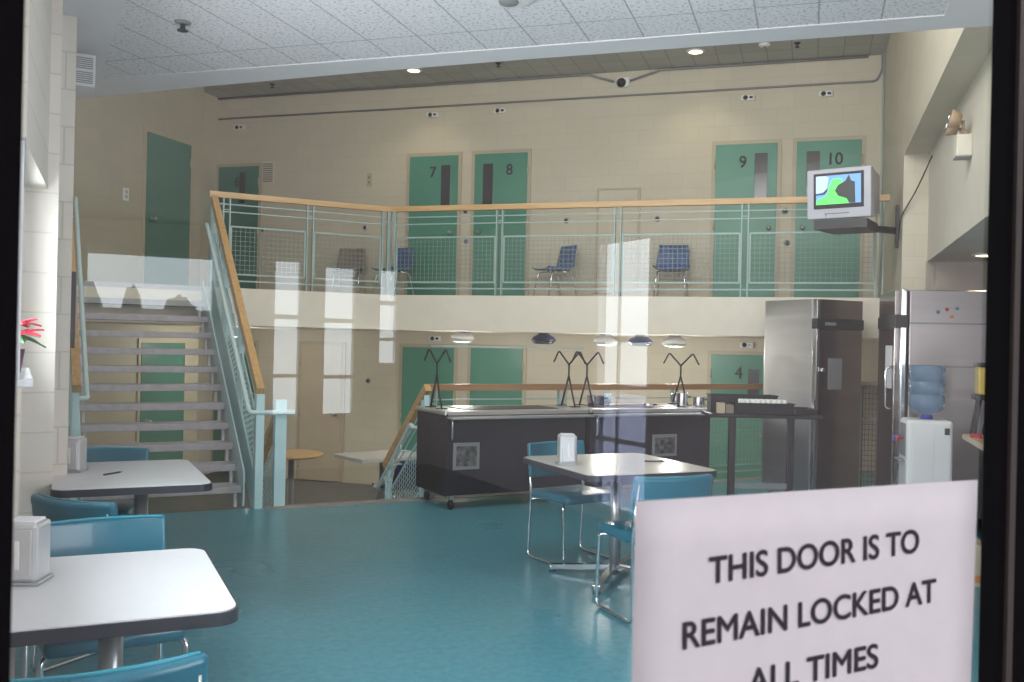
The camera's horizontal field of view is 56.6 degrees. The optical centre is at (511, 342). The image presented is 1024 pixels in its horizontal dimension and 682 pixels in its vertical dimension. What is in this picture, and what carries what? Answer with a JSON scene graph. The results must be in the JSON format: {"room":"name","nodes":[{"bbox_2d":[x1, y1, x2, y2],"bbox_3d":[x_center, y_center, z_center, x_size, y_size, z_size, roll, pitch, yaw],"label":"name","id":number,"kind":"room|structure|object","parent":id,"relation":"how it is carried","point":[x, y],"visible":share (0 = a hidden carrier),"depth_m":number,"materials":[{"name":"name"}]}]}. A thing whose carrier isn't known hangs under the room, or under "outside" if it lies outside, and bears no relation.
{"room":"prison interior","nodes":[
{"label":"prison interior","id":0,"kind":"room"},
{"bbox_2d":[10,0,29,678],"bbox_3d":[-1.433,-0.182,2.505,0.265,3.300,4.830,1,0,-28],"label":"wall","id":1,"kind":"structure","parent":0,"point":[27,2],"depth_m":3.42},
{"bbox_2d":[16,140,32,386],"bbox_3d":[-2.090,-0.296,4.010,0.125,0.900,1.290,1,0,-28],"label":"window","id":2,"kind":"structure","parent":1,"relation":"in","point":[24,379],"depth_m":3.46,"materials":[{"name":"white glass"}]},
{"bbox_2d":[20,318,45,372],"bbox_3d":[-2.069,0.010,3.990,0.202,0.229,0.215,1,0,-28],"label":"poinsettia","id":3,"kind":"object","parent":2,"relation":"on","point":[26,323],"visible":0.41,"depth_m":3.99,"materials":[{"name":"plant"}]},
{"bbox_2d":[18,0,62,515],"bbox_3d":[-2.230,-0.199,4.204,0.420,3.300,1.720,1,0,-28],"label":"wall pier","id":4,"kind":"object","parent":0,"point":[41,184],"visible":0.39,"depth_m":4.74,"materials":[{"name":"paint"}]},
{"bbox_2d":[53,15,76,498],"bbox_3d":[-3.958,-0.877,7.964,0.200,5.820,6.600,1,0,-28],"label":"wall","id":5,"kind":"structure","parent":0,"point":[69,24],"depth_m":5.07,"materials":[{"name":"paint"}]},
{"bbox_2d":[70,271,76,347],"bbox_3d":[-2.518,-0.185,5.424,0.036,0.420,0.450,1,0,-28],"label":"notice board","id":6,"kind":"object","parent":5,"relation":"attached to","point":[73,277],"visible":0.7,"depth_m":5.22,"materials":[{"name":"brown wood"}]},
{"bbox_2d":[76,53,95,91],"bbox_3d":[-2.556,-1.612,5.660,0.130,0.190,0.146,1,0,-28],"label":"air vent","id":7,"kind":"object","parent":5,"relation":"attached to","point":[85,63],"visible":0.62,"depth_m":5.61,"materials":[{"name":"white plastic"}]},
{"bbox_2d":[76,56,92,83],"bbox_3d":[-2.524,-1.609,5.598,0.100,0.150,0.007,1,0,-27],"label":"grille","id":8,"kind":"object","parent":7,"relation":"attached to","point":[84,64],"depth_m":5.60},
{"bbox_2d":[67,87,203,499],"bbox_3d":[-5.335,-0.908,11.702,0.550,5.820,4.100,1,0,18],"label":"wall","id":9,"kind":"structure","parent":0,"point":[108,142],"depth_m":12.00,"materials":[{"name":"paint"}]},
{"bbox_2d":[135,339,186,459],"bbox_3d":[-4.690,0.982,12.806,0.135,2.070,1.000,1,0,18],"label":"door","id":10,"kind":"structure","parent":9,"relation":"in","point":[168,360],"depth_m":12.79,"materials":[{"name":"green paint"}]},
{"bbox_2d":[140,127,193,285],"bbox_3d":[-4.622,-1.732,12.835,0.135,2.160,1.020,1,0,17],"label":"door","id":11,"kind":"structure","parent":9,"relation":"in","point":[167,171],"depth_m":12.78,"materials":[{"name":"green paint"}]},
{"bbox_2d":[196,92,218,473],"bbox_3d":[-4.902,-0.898,14.239,0.250,5.820,1.200,1,0,17],"label":"wall","id":12,"kind":"structure","parent":0,"point":[211,103],"depth_m":14.52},
{"bbox_2d":[127,473,440,513],"bbox_3d":[-1.251,2.143,12.924,9.400,0.100,7.160,1,0,-28],"label":"floor","id":13,"kind":"structure","parent":0,"point":[305,491],"depth_m":12.68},
{"bbox_2d":[250,399,286,507],"bbox_3d":[-2.321,1.407,8.923,0.100,1.814,1.104,1,0,-28],"label":"stair railing","id":14,"kind":"object","parent":13,"relation":"on","point":[275,433],"visible":0.5,"depth_m":8.44,"materials":[{"name":"teal metal"}]},
{"bbox_2d":[267,449,322,504],"bbox_3d":[-2.662,1.689,11.430,0.760,0.745,0.760,1,0,-28],"label":"table","id":15,"kind":"object","parent":13,"relation":"on","point":[291,454],"visible":0.51,"depth_m":11.40,"materials":[{"name":"brown wood"}]},
{"bbox_2d":[334,449,416,498],"bbox_3d":[-1.567,1.716,11.492,1.000,0.740,0.760,1,0,-39],"label":"table","id":16,"kind":"object","parent":13,"relation":"on","point":[378,456],"visible":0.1,"depth_m":11.37,"materials":[{"name":"grey laminate"}]},
{"bbox_2d":[372,460,417,499],"bbox_3d":[-1.287,1.702,10.855,0.442,0.785,0.492,1,0,-42],"label":"chair","id":17,"kind":"object","parent":13,"relation":"on","point":[399,467],"visible":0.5,"depth_m":10.68,"materials":[{"name":"blue plastic"}]},
{"bbox_2d":[373,384,431,498],"bbox_3d":[-1.015,1.393,9.676,0.410,2.002,1.225,1,0,-28],"label":"stair railing","id":18,"kind":"object","parent":13,"relation":"on","point":[422,399],"visible":0.6,"depth_m":9.56,"materials":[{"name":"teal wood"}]},
{"bbox_2d":[77,286,879,340],"bbox_3d":[-0.739,-0.356,11.017,9.650,0.420,4.796,1,0,17],"label":"balcony edge","id":19,"kind":"structure","parent":0,"point":[714,317],"depth_m":10.83,"materials":[{"name":"beige paint"}]},
{"bbox_2d":[76,280,244,506],"bbox_3d":[-3.507,0.373,9.210,1.328,2.140,2.448,1,0,-28],"label":"staircase","id":20,"kind":"structure","parent":19,"relation":"attached to","point":[233,461],"depth_m":9.15,"materials":[{"name":"metal"}]},
{"bbox_2d":[208,191,390,294],"bbox_3d":[-2.424,-1.137,11.048,2.140,1.066,0.065,1,0,-28],"label":"balcony railing","id":21,"kind":"object","parent":19,"relation":"on","point":[230,195],"visible":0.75,"depth_m":11.05,"materials":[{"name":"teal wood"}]},
{"bbox_2d":[331,248,366,293],"bbox_3d":[-2.345,-0.992,13.658,0.442,0.785,0.492,1,0,3],"label":"chair","id":22,"kind":"object","parent":19,"relation":"on","point":[360,253],"visible":0.74,"depth_m":13.84,"materials":[{"name":"fabric"}]},
{"bbox_2d":[372,247,414,294],"bbox_3d":[-1.673,-0.977,13.424,0.492,0.785,0.442,1,0,-44],"label":"chair","id":23,"kind":"object","parent":19,"relation":"on","point":[409,250],"visible":0.58,"depth_m":13.48,"materials":[{"name":"fabric"}]},
{"bbox_2d":[450,331,473,341],"bbox_3d":[-0.619,-0.075,11.834,0.300,0.137,0.300,1,0,-28],"label":"dome light","id":24,"kind":"object","parent":19,"relation":"attached to","point":[460,336],"visible":1,"depth_m":11.73,"materials":[{"name":"glass"}]},
{"bbox_2d":[531,333,555,343],"bbox_3d":[0.383,-0.053,11.518,0.300,0.137,0.300,1,0,-28],"label":"dome light","id":25,"kind":"object","parent":19,"relation":"attached to","point":[540,338],"visible":0.97,"depth_m":11.42,"materials":[{"name":"blue plastic"}]},
{"bbox_2d":[532,244,576,295],"bbox_3d":[0.579,-0.927,12.711,0.492,0.785,0.442,1,0,-30],"label":"chair","id":26,"kind":"object","parent":19,"relation":"on","point":[567,258],"visible":0.8,"depth_m":12.77,"materials":[{"name":"fabric"}]},
{"bbox_2d":[593,334,618,345],"bbox_3d":[1.117,-0.037,11.287,0.300,0.137,0.300,1,0,-28],"label":"dome light","id":27,"kind":"object","parent":19,"relation":"attached to","point":[603,339],"visible":1,"depth_m":11.18,"materials":[{"name":"glass"}]},
{"bbox_2d":[388,194,889,297],"bbox_3d":[1.206,-1.057,10.668,5.641,1.066,0.065,1,0,18],"label":"balcony railing","id":28,"kind":"object","parent":19,"relation":"on","point":[883,198],"visible":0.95,"depth_m":10.68,"materials":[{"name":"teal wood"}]},
{"bbox_2d":[627,335,652,345],"bbox_3d":[1.508,-0.028,11.164,0.300,0.137,0.300,1,0,-28],"label":"dome light","id":29,"kind":"object","parent":19,"relation":"attached to","point":[637,340],"visible":0.94,"depth_m":11.06,"materials":[{"name":"blue plastic"}]},
{"bbox_2d":[653,245,689,296],"bbox_3d":[2.057,-0.895,12.249,0.442,0.785,0.492,1,0,15],"label":"chair","id":30,"kind":"object","parent":19,"relation":"on","point":[680,266],"visible":0.86,"depth_m":12.42,"materials":[{"name":"fabric"}]},
{"bbox_2d":[661,335,686,346],"bbox_3d":[1.889,-0.020,11.043,0.300,0.137,0.300,1,0,-28],"label":"dome light","id":31,"kind":"object","parent":19,"relation":"attached to","point":[671,340],"visible":1,"depth_m":10.94,"materials":[{"name":"glass"}]},
{"bbox_2d":[15,471,981,681],"bbox_3d":[2.032,1.645,6.099,9.900,0.200,7.970,1,0,-28],"label":"floor","id":32,"kind":"structure","parent":0,"point":[425,590],"depth_m":5.57,"materials":[{"name":"tile"}]},
{"bbox_2d":[68,196,89,499],"bbox_3d":[-4.016,-0.212,8.716,0.142,3.290,2.824,1,0,-28],"label":"stair railing","id":33,"kind":"object","parent":32,"relation":"on","point":[75,379],"visible":0.55,"depth_m":8.02,"materials":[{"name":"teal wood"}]},
{"bbox_2d":[22,514,188,677],"bbox_3d":[-1.474,1.067,3.433,0.500,0.800,0.509,1,0,-33],"label":"dining chair","id":34,"kind":"object","parent":32,"relation":"on","point":[126,533],"visible":0.39,"depth_m":3.58,"materials":[{"name":"teal plastic"}]},
{"bbox_2d":[30,493,186,672],"bbox_3d":[-1.790,1.060,4.201,0.500,0.800,0.509,1,0,26],"label":"dining chair","id":35,"kind":"object","parent":32,"relation":"on","point":[53,508],"visible":0.32,"depth_m":3.99,"materials":[{"name":"teal plastic"}]},
{"bbox_2d":[10,651,208,681],"bbox_3d":[-0.990,1.077,2.158,0.500,0.800,0.509,1,0,-28],"label":"dining chair","id":36,"kind":"object","parent":32,"relation":"on","point":[193,666],"visible":1,"depth_m":2.01,"materials":[{"name":"teal plastic"}]},
{"bbox_2d":[78,447,148,515],"bbox_3d":[-2.471,1.045,5.664,0.500,0.800,0.509,1,0,-10],"label":"dining chair","id":37,"kind":"object","parent":32,"relation":"on","point":[94,454],"visible":0.27,"depth_m":5.87,"materials":[{"name":"teal plastic"}]},
{"bbox_2d":[11,548,238,669],"bbox_3d":[-1.292,1.101,2.869,0.784,0.742,0.863,1,0,-25],"label":"dining table","id":38,"kind":"object","parent":32,"relation":"on","point":[107,598],"visible":1,"depth_m":2.74,"materials":[{"name":"white laminate"}]},
{"bbox_2d":[12,516,53,585],"bbox_3d":[-1.479,0.630,2.890,0.124,0.192,0.130,1,0,-5],"label":"napkin dispenser","id":39,"kind":"object","parent":38,"relation":"on","point":[31,534],"visible":0.76,"depth_m":2.84,"materials":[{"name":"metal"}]},
{"bbox_2d":[50,459,211,514],"bbox_3d":[-2.117,1.083,5.213,0.764,0.742,1.064,1,0,-26],"label":"dining table","id":40,"kind":"object","parent":32,"relation":"on","point":[139,479],"visible":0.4,"depth_m":4.98,"materials":[{"name":"white laminate"}]},
{"bbox_2d":[67,436,88,472],"bbox_3d":[-2.407,0.609,5.214,0.124,0.192,0.130,1,0,-5],"label":"napkin dispenser","id":41,"kind":"object","parent":40,"relation":"on","point":[77,445],"visible":0.78,"depth_m":5.16,"materials":[{"name":"grey metal"}]},
{"bbox_2d":[204,195,294,508],"bbox_3d":[-2.682,-0.064,9.474,0.410,3.110,2.545,1,0,-28],"label":"stair railing","id":42,"kind":"object","parent":32,"relation":"on","point":[241,338],"visible":1,"depth_m":9.07,"materials":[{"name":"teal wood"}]},
{"bbox_2d":[416,405,594,509],"bbox_3d":[-0.074,1.055,8.987,1.490,0.888,0.810,1,0,-28],"label":"cart","id":43,"kind":"object","parent":32,"relation":"on","point":[474,449],"visible":0.82,"depth_m":8.67,"materials":[{"name":"metal"}]},
{"bbox_2d":[424,348,450,408],"bbox_3d":[-0.691,0.326,8.720,0.100,0.548,0.614,1,0,-28],"label":"stand","id":44,"kind":"object","parent":43,"relation":"on","point":[429,349],"visible":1,"depth_m":8.71,"materials":[{"name":"black metal"}]},
{"bbox_2d":[431,345,583,348],"bbox_3d":[-0.028,0.040,9.061,1.480,0.012,0.320,1,0,-28],"label":"sneeze guard","id":45,"kind":"object","parent":44,"relation":"on","point":[431,345],"visible":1,"depth_m":8.91,"materials":[{"name":"clear glass"}]},
{"bbox_2d":[453,442,479,469],"bbox_3d":[-0.409,1.011,8.495,0.260,0.240,0.012,1,0,-27],"label":"picture frame","id":46,"kind":"object","parent":43,"relation":"attached to","point":[466,455],"depth_m":8.49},
{"bbox_2d":[456,446,476,466],"bbox_3d":[-0.406,1.011,8.490,0.200,0.180,0.005,1,0,-27],"label":"picture","id":47,"kind":"object","parent":43,"relation":"attached to","point":[466,456],"depth_m":8.49},
{"bbox_2d":[416,405,587,415],"bbox_3d":[-0.090,0.635,9.036,1.490,0.037,0.700,1,0,-27],"label":"countertop","id":48,"kind":"structure","parent":43,"relation":"on","point":[450,411],"depth_m":8.77,"materials":[{"name":"silver metal"}]},
{"bbox_2d":[553,351,585,406],"bbox_3d":[0.559,0.353,9.371,0.100,0.548,0.614,1,0,-28],"label":"stand","id":49,"kind":"object","parent":43,"relation":"on","point":[558,352],"visible":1,"depth_m":9.36,"materials":[{"name":"black metal"}]},
{"bbox_2d":[526,440,610,563],"bbox_3d":[0.414,1.108,6.648,0.500,0.800,0.509,1,0,-34],"label":"dining chair","id":50,"kind":"object","parent":32,"relation":"on","point":[582,494],"visible":0.69,"depth_m":6.64,"materials":[{"name":"teal plastic"}]},
{"bbox_2d":[524,453,716,594],"bbox_3d":[0.667,1.144,6.121,0.924,0.742,0.974,1,0,-24],"label":"dining table","id":51,"kind":"object","parent":32,"relation":"on","point":[615,468],"visible":0.8,"depth_m":6.06,"materials":[{"name":"grey laminate"}]},
{"bbox_2d":[555,433,577,464],"bbox_3d":[0.348,0.670,6.017,0.124,0.192,0.130,1,0,-7],"label":"napkin dispenser","id":52,"kind":"object","parent":51,"relation":"on","point":[566,442],"visible":1,"depth_m":5.96,"materials":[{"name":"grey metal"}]},
{"bbox_2d":[559,403,709,487],"bbox_3d":[1.265,1.084,9.684,1.490,0.888,0.810,1,0,-28],"label":"cart","id":53,"kind":"object","parent":32,"relation":"on","point":[674,432],"visible":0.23,"depth_m":9.43,"materials":[{"name":"metal"}]},
{"bbox_2d":[572,351,603,406],"bbox_3d":[0.746,0.357,9.468,0.100,0.548,0.614,1,0,-28],"label":"stand","id":54,"kind":"object","parent":53,"relation":"on","point":[576,352],"visible":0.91,"depth_m":9.45,"materials":[{"name":"black metal"}]},
{"bbox_2d":[587,395,607,404],"bbox_3d":[0.867,0.583,9.696,0.208,0.094,0.190,1,0,12],"label":"steel pan","id":55,"kind":"object","parent":53,"relation":"on","point":[597,399],"visible":0.92,"depth_m":9.63,"materials":[{"name":"silver metal"}]},
{"bbox_2d":[559,403,706,412],"bbox_3d":[1.249,0.664,9.733,1.490,0.037,0.700,1,0,-27],"label":"countertop","id":56,"kind":"structure","parent":53,"relation":"on","point":[688,408],"depth_m":9.43,"materials":[{"name":"silver metal"}]},
{"bbox_2d":[652,434,676,456],"bbox_3d":[1.525,1.024,9.502,0.300,0.220,0.012,1,0,-27],"label":"picture frame","id":57,"kind":"object","parent":53,"relation":"attached to","point":[663,445],"depth_m":9.49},
{"bbox_2d":[655,437,674,453],"bbox_3d":[1.528,1.024,9.496,0.240,0.160,0.005,1,0,-27],"label":"picture","id":58,"kind":"object","parent":53,"relation":"attached to","point":[663,445],"depth_m":9.50},
{"bbox_2d":[663,353,699,405],"bbox_3d":[1.774,0.380,10.003,0.100,0.548,0.614,1,0,-28],"label":"stand","id":59,"kind":"object","parent":53,"relation":"on","point":[674,358],"visible":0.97,"depth_m":10.00,"materials":[{"name":"black metal"}]},
{"bbox_2d":[677,393,690,405],"bbox_3d":[1.772,0.583,9.790,0.164,0.134,0.117,1,0,-28],"label":"steel pan","id":60,"kind":"object","parent":53,"relation":"on","point":[682,398],"visible":1,"depth_m":9.73,"materials":[{"name":"silver metal"}]},
{"bbox_2d":[594,474,712,623],"bbox_3d":[0.798,1.117,5.327,0.500,0.800,0.509,1,0,-23],"label":"dining chair","id":61,"kind":"object","parent":32,"relation":"on","point":[693,486],"visible":0.56,"depth_m":5.11,"materials":[{"name":"teal plastic"}]},
{"bbox_2d":[701,410,822,495],"bbox_3d":[2.309,1.101,8.856,1.020,0.900,0.500,1,0,0],"label":"tray table","id":62,"kind":"object","parent":32,"relation":"on","point":[731,484],"visible":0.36,"depth_m":8.83,"materials":[{"name":"black metal"}]},
{"bbox_2d":[716,402,733,412],"bbox_3d":[1.955,0.596,8.721,0.150,0.095,0.070,1,0,0],"label":"carton","id":63,"kind":"object","parent":62,"relation":"on","point":[721,407],"visible":1,"depth_m":8.69,"materials":[{"name":"beige cardboard"}]},
{"bbox_2d":[706,393,778,411],"bbox_3d":[2.171,0.567,8.966,0.640,0.160,0.200,1,0,0],"label":"tray","id":64,"kind":"object","parent":62,"relation":"on","point":[712,398],"visible":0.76,"depth_m":8.88,"materials":[{"name":"black metal"}]},
{"bbox_2d":[729,401,795,414],"bbox_3d":[2.300,0.600,8.741,0.560,0.100,0.190,1,0,0],"label":"tray","id":65,"kind":"object","parent":62,"relation":"on","point":[739,408],"visible":0.9,"depth_m":8.66,"materials":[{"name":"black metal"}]},
{"bbox_2d":[794,407,819,414],"bbox_3d":[2.700,0.633,8.856,0.220,0.050,0.360,1,0,0],"label":"tray","id":66,"kind":"object","parent":62,"relation":"on","point":[797,410],"visible":0.75,"depth_m":8.69,"materials":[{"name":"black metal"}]},
{"bbox_2d":[761,299,863,492],"bbox_3d":[3.003,0.574,9.492,0.625,1.985,0.745,1,0,-28],"label":"refrigerator","id":67,"kind":"object","parent":32,"relation":"on","point":[813,347],"visible":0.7,"depth_m":9.24,"materials":[{"name":"silver metal"}]},
{"bbox_2d":[860,381,877,486],"bbox_3d":[3.617,0.985,9.600,0.195,1.190,0.140,1,0,18],"label":"wire rack","id":68,"kind":"object","parent":32,"relation":"on","point":[863,383],"visible":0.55,"depth_m":9.56,"materials":[{"name":"black metal"}]},
{"bbox_2d":[860,381,877,420],"bbox_3d":[3.617,0.585,9.572,0.195,0.390,0.060,1,0,17],"label":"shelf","id":69,"kind":"object","parent":68,"relation":"attached to","point":[864,383],"depth_m":9.56,"materials":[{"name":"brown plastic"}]},
{"bbox_2d":[893,417,952,484],"bbox_3d":[3.150,1.077,7.334,0.398,0.985,0.336,1,0,12],"label":"water cooler","id":70,"kind":"object","parent":32,"relation":"on","point":[925,445],"visible":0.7,"depth_m":7.17,"materials":[{"name":"white plastic"}]},
{"bbox_2d":[908,365,945,418],"bbox_3d":[3.199,0.377,7.325,0.264,0.413,0.264,1,0,-28],"label":"water bottle","id":71,"kind":"object","parent":70,"relation":"on","point":[926,387],"visible":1,"depth_m":7.22,"materials":[{"name":"blue plastic"}]},
{"bbox_2d":[876,289,986,518],"bbox_3d":[3.772,0.568,8.318,1.070,2.030,0.822,1,0,12],"label":"refrigerator","id":72,"kind":"object","parent":32,"relation":"on","point":[911,331],"visible":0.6,"depth_m":7.97,"materials":[{"name":"silver metal"}]},
{"bbox_2d":[962,434,982,450],"bbox_3d":[3.091,1.118,5.257,0.620,0.900,3.600,1,0,18],"label":"countertop","id":73,"kind":"structure","parent":32,"relation":"on","point":[977,442],"depth_m":6.61,"materials":[{"name":"brown wood"}]},
{"bbox_2d":[969,362,984,433],"bbox_3d":[3.472,0.410,6.882,0.264,0.532,0.200,1,0,17],"label":"dispenser","id":74,"kind":"object","parent":73,"relation":"on","point":[978,396],"visible":0.43,"depth_m":6.84,"materials":[{"name":"yellow plastic"}]},
{"bbox_2d":[974,538,980,586],"bbox_3d":[2.964,1.431,6.238,0.226,0.270,0.286,1,0,18],"label":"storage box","id":75,"kind":"object","parent":32,"relation":"on","point":[978,541],"visible":0.19,"depth_m":6.08,"materials":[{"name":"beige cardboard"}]},
{"bbox_2d":[63,0,992,98],"bbox_3d":[0.167,-1.819,4.654,4.584,0.256,7.200,1,0,-28],"label":"ceiling","id":76,"kind":"structure","parent":0,"point":[222,34],"depth_m":5.17,"materials":[{"name":"tile"}]},
{"bbox_2d":[174,19,191,32],"bbox_3d":[-1.784,-1.715,5.149,0.090,0.050,0.090,1,0,-28],"label":"sprinkler","id":77,"kind":"object","parent":76,"relation":"attached to","point":[183,23],"visible":1,"depth_m":5.14,"materials":[{"name":"black metal"}]},
{"bbox_2d":[482,0,535,7],"bbox_3d":[-0.017,-1.680,4.651,0.280,0.042,0.280,1,0,-28],"label":"smoke detector","id":78,"kind":"object","parent":76,"relation":"attached to","point":[497,3],"visible":1,"depth_m":4.67,"materials":[{"name":"white paint"}]},
{"bbox_2d":[204,33,889,97],"bbox_3d":[-1.261,-3.779,9.207,10.100,0.100,9.046,1,0,18],"label":"ceiling","id":79,"kind":"structure","parent":0,"point":[871,44],"depth_m":12.58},
{"bbox_2d":[218,74,613,99],"bbox_3d":[-1.581,-3.656,13.777,6.225,0.151,0.041,1,0,18],"label":"conduit","id":80,"kind":"object","parent":79,"relation":"attached to","point":[573,75],"visible":1,"depth_m":13.67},
{"bbox_2d":[630,55,867,81],"bbox_3d":[3.019,-3.555,12.326,3.005,0.151,0.041,1,0,17],"label":"conduit","id":81,"kind":"object","parent":79,"relation":"attached to","point":[862,56],"visible":1,"depth_m":12.29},
{"bbox_2d":[214,55,882,484],"bbox_3d":[0.001,-0.790,13.416,10.100,5.820,0.220,1,0,18],"label":"wall","id":82,"kind":"structure","parent":0,"point":[661,145],"depth_m":13.15,"materials":[{"name":"paint"}]},
{"bbox_2d":[210,339,258,473],"bbox_3d":[-4.287,0.986,14.593,0.810,2.080,0.130,1,0,18],"label":"door","id":83,"kind":"structure","parent":82,"relation":"in","point":[216,455],"depth_m":14.63,"materials":[{"name":"green paint"}]},
{"bbox_2d":[216,162,261,288],"bbox_3d":[-4.228,-1.703,14.593,0.810,2.120,0.130,1,0,18],"label":"door","id":84,"kind":"structure","parent":82,"relation":"in","point":[246,178],"depth_m":14.57,"materials":[{"name":"green paint"}]},
{"bbox_2d":[262,161,273,183],"bbox_3d":[-3.717,-2.592,14.471,0.200,0.340,0.026,1,0,18],"label":"air vent","id":85,"kind":"object","parent":82,"relation":"in","point":[267,167],"visible":1,"depth_m":14.46,"materials":[{"name":"metal"}]},
{"bbox_2d":[296,341,345,482],"bbox_3d":[-2.861,1.017,14.143,0.780,2.080,0.130,1,0,18],"label":"door","id":86,"kind":"structure","parent":82,"relation":"in","point":[321,365],"depth_m":14.15,"materials":[{"name":"beige paint"}]},
{"bbox_2d":[398,343,457,487],"bbox_3d":[-1.231,1.053,13.629,0.900,2.080,0.130,1,0,17],"label":"door","id":87,"kind":"structure","parent":82,"relation":"in","point":[414,372],"depth_m":13.68,"materials":[{"name":"green paint"}]},
{"bbox_2d":[404,151,461,294],"bbox_3d":[-1.148,-1.656,13.621,0.850,2.160,0.130,1,0,18],"label":"door","id":88,"kind":"structure","parent":82,"relation":"in","point":[432,179],"depth_m":13.63,"materials":[{"name":"green paint"}]},
{"bbox_2d":[466,344,526,405],"bbox_3d":[-0.244,1.070,13.318,0.870,2.090,0.130,1,0,18],"label":"door","id":89,"kind":"structure","parent":82,"relation":"in","point":[484,365],"depth_m":13.33,"materials":[{"name":"green paint"}]},
{"bbox_2d":[469,148,531,295],"bbox_3d":[-0.180,-1.634,13.316,0.880,2.160,0.130,1,0,18],"label":"door","id":90,"kind":"structure","parent":82,"relation":"in","point":[497,176],"depth_m":13.33,"materials":[{"name":"green paint"}]},
{"bbox_2d":[218,55,882,119],"bbox_3d":[0.041,-3.523,13.280,9.624,0.334,0.028,1,0,17],"label":"conduit","id":91,"kind":"object","parent":82,"relation":"attached to","point":[881,71],"visible":0.91,"depth_m":12.99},
{"bbox_2d":[262,471,874,509],"bbox_3d":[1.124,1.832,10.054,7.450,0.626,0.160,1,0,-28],"label":"trim","id":92,"kind":"structure","parent":82,"relation":"attached to","point":[749,478],"depth_m":8.94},
{"bbox_2d":[429,384,866,495],"bbox_3d":[1.793,0.997,10.527,5.900,1.086,0.065,1,0,-28],"label":"guardrail","id":93,"kind":"object","parent":92,"relation":"on","point":[443,387],"visible":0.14,"depth_m":10.23,"materials":[{"name":"brown wood"}]},
{"bbox_2d":[595,187,640,293],"bbox_3d":[1.428,-1.384,12.844,0.600,1.430,0.020,1,0,18],"label":"door","id":94,"kind":"structure","parent":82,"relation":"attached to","point":[606,194],"depth_m":12.84,"materials":[{"name":"beige paint"}]},
{"bbox_2d":[616,77,629,87],"bbox_3d":[1.490,-3.516,12.793,0.180,0.145,0.110,1,0,17],"label":"dome camera","id":95,"kind":"object","parent":82,"relation":"attached to","point":[621,82],"visible":1,"depth_m":12.78,"materials":[{"name":"white plastic"}]},
{"bbox_2d":[706,350,763,479],"bbox_3d":[2.940,1.145,12.313,0.850,2.080,0.130,1,0,18],"label":"door","id":96,"kind":"structure","parent":82,"relation":"in","point":[723,367],"depth_m":12.34,"materials":[{"name":"green paint"}]},
{"bbox_2d":[709,139,781,296],"bbox_3d":[3.014,-1.559,12.309,0.880,2.150,0.130,1,0,18],"label":"door","id":97,"kind":"structure","parent":82,"relation":"in","point":[740,168],"depth_m":12.32,"materials":[{"name":"green paint"}]},
{"bbox_2d":[790,135,865,297],"bbox_3d":[3.987,-1.538,12.002,0.880,2.150,0.130,1,0,18],"label":"door","id":98,"kind":"structure","parent":82,"relation":"in","point":[810,153],"depth_m":12.03,"materials":[{"name":"green paint"}]},
{"bbox_2d":[880,26,991,294],"bbox_3d":[3.073,-0.723,6.533,0.300,5.820,11.100,1,0,17],"label":"wall","id":99,"kind":"structure","parent":0,"point":[928,73],"depth_m":8.95,"materials":[{"name":"paint"}]},
{"bbox_2d":[813,205,898,247],"bbox_3d":[3.385,-1.166,9.297,0.513,0.420,0.918,1,0,43],"label":"wall bracket","id":100,"kind":"object","parent":99,"relation":"attached to","point":[853,225],"visible":0.98,"depth_m":9.09,"materials":[{"name":"black metal"}]},
{"bbox_2d":[807,165,879,219],"bbox_3d":[3.218,-1.414,9.148,0.600,0.474,0.517,1,0,36],"label":"television","id":101,"kind":"object","parent":100,"relation":"on","point":[848,192],"visible":1,"depth_m":8.95,"materials":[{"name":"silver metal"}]},
{"bbox_2d":[816,173,860,204],"bbox_3d":[3.074,-1.448,8.953,0.420,0.270,0.002,1,4,37],"label":"screen","id":102,"kind":"object","parent":101,"relation":"attached to","point":[856,177],"depth_m":8.86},
{"bbox_2d":[813,218,877,234],"bbox_3d":[3.245,-1.124,9.177,0.500,0.085,0.500,1,0,36],"label":"shelf","id":103,"kind":"object","parent":100,"relation":"attached to","point":[853,225],"depth_m":9.03,"materials":[{"name":"black metal"}]},
{"bbox_2d":[878,51,885,297],"bbox_3d":[4.549,-2.045,11.687,0.024,3.090,0.024,1,0,-28],"label":"conduit","id":104,"kind":"object","parent":99,"relation":"attached to","point":[884,52],"visible":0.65,"depth_m":11.68,"materials":[{"name":"metal"}]},
{"bbox_2d":[925,262,986,290],"bbox_3d":[4.593,0.351,5.260,3.590,2.500,7.000,1,0,17],"label":"wall","id":105,"kind":"structure","parent":0,"point":[951,276],"depth_m":8.86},
{"bbox_2d":[927,50,991,261],"bbox_3d":[2.788,-1.339,5.055,0.180,1.100,8.100,1,0,17],"label":"wall","id":106,"kind":"structure","parent":0,"point":[958,196],"depth_m":6.92,"materials":[{"name":"beige paint"}]},
{"bbox_2d":[943,109,972,160],"bbox_3d":[3.099,-1.445,6.609,0.165,0.336,0.258,1,0,17],"label":"emergency light","id":107,"kind":"object","parent":106,"relation":"attached to","point":[963,143],"visible":1,"depth_m":6.51,"materials":[{"name":"beige paint"}]},
{"bbox_2d":[948,236,987,261],"bbox_3d":[4.724,-0.796,5.279,3.400,0.100,6.900,1,0,18],"label":"ceiling","id":108,"kind":"structure","parent":0,"point":[981,246],"depth_m":8.11,"materials":[{"name":"beige paint"}]},
{"bbox_3d":[1.310,-0.121,1.171,5.800,3.300,0.070,1,0,-28],"label":"wall","id":109,"kind":"structure","parent":0,"visible":0},
{"bbox_2d":[0,0,1023,681],"bbox_3d":[0.087,0.422,0.509,0.960,2.160,0.116,1,0,-28],"label":"door","id":110,"kind":"structure","parent":109,"relation":"in","point":[1001,618],"depth_m":0.65,"materials":[{"name":"black paint"}]},
{"bbox_2d":[632,480,977,681],"bbox_3d":[0.190,0.198,0.580,0.281,0.218,0.001,1,0,-28],"label":"paper notice","id":111,"kind":"object","parent":110,"relation":"attached to","point":[873,583],"visible":1,"depth_m":0.57,"materials":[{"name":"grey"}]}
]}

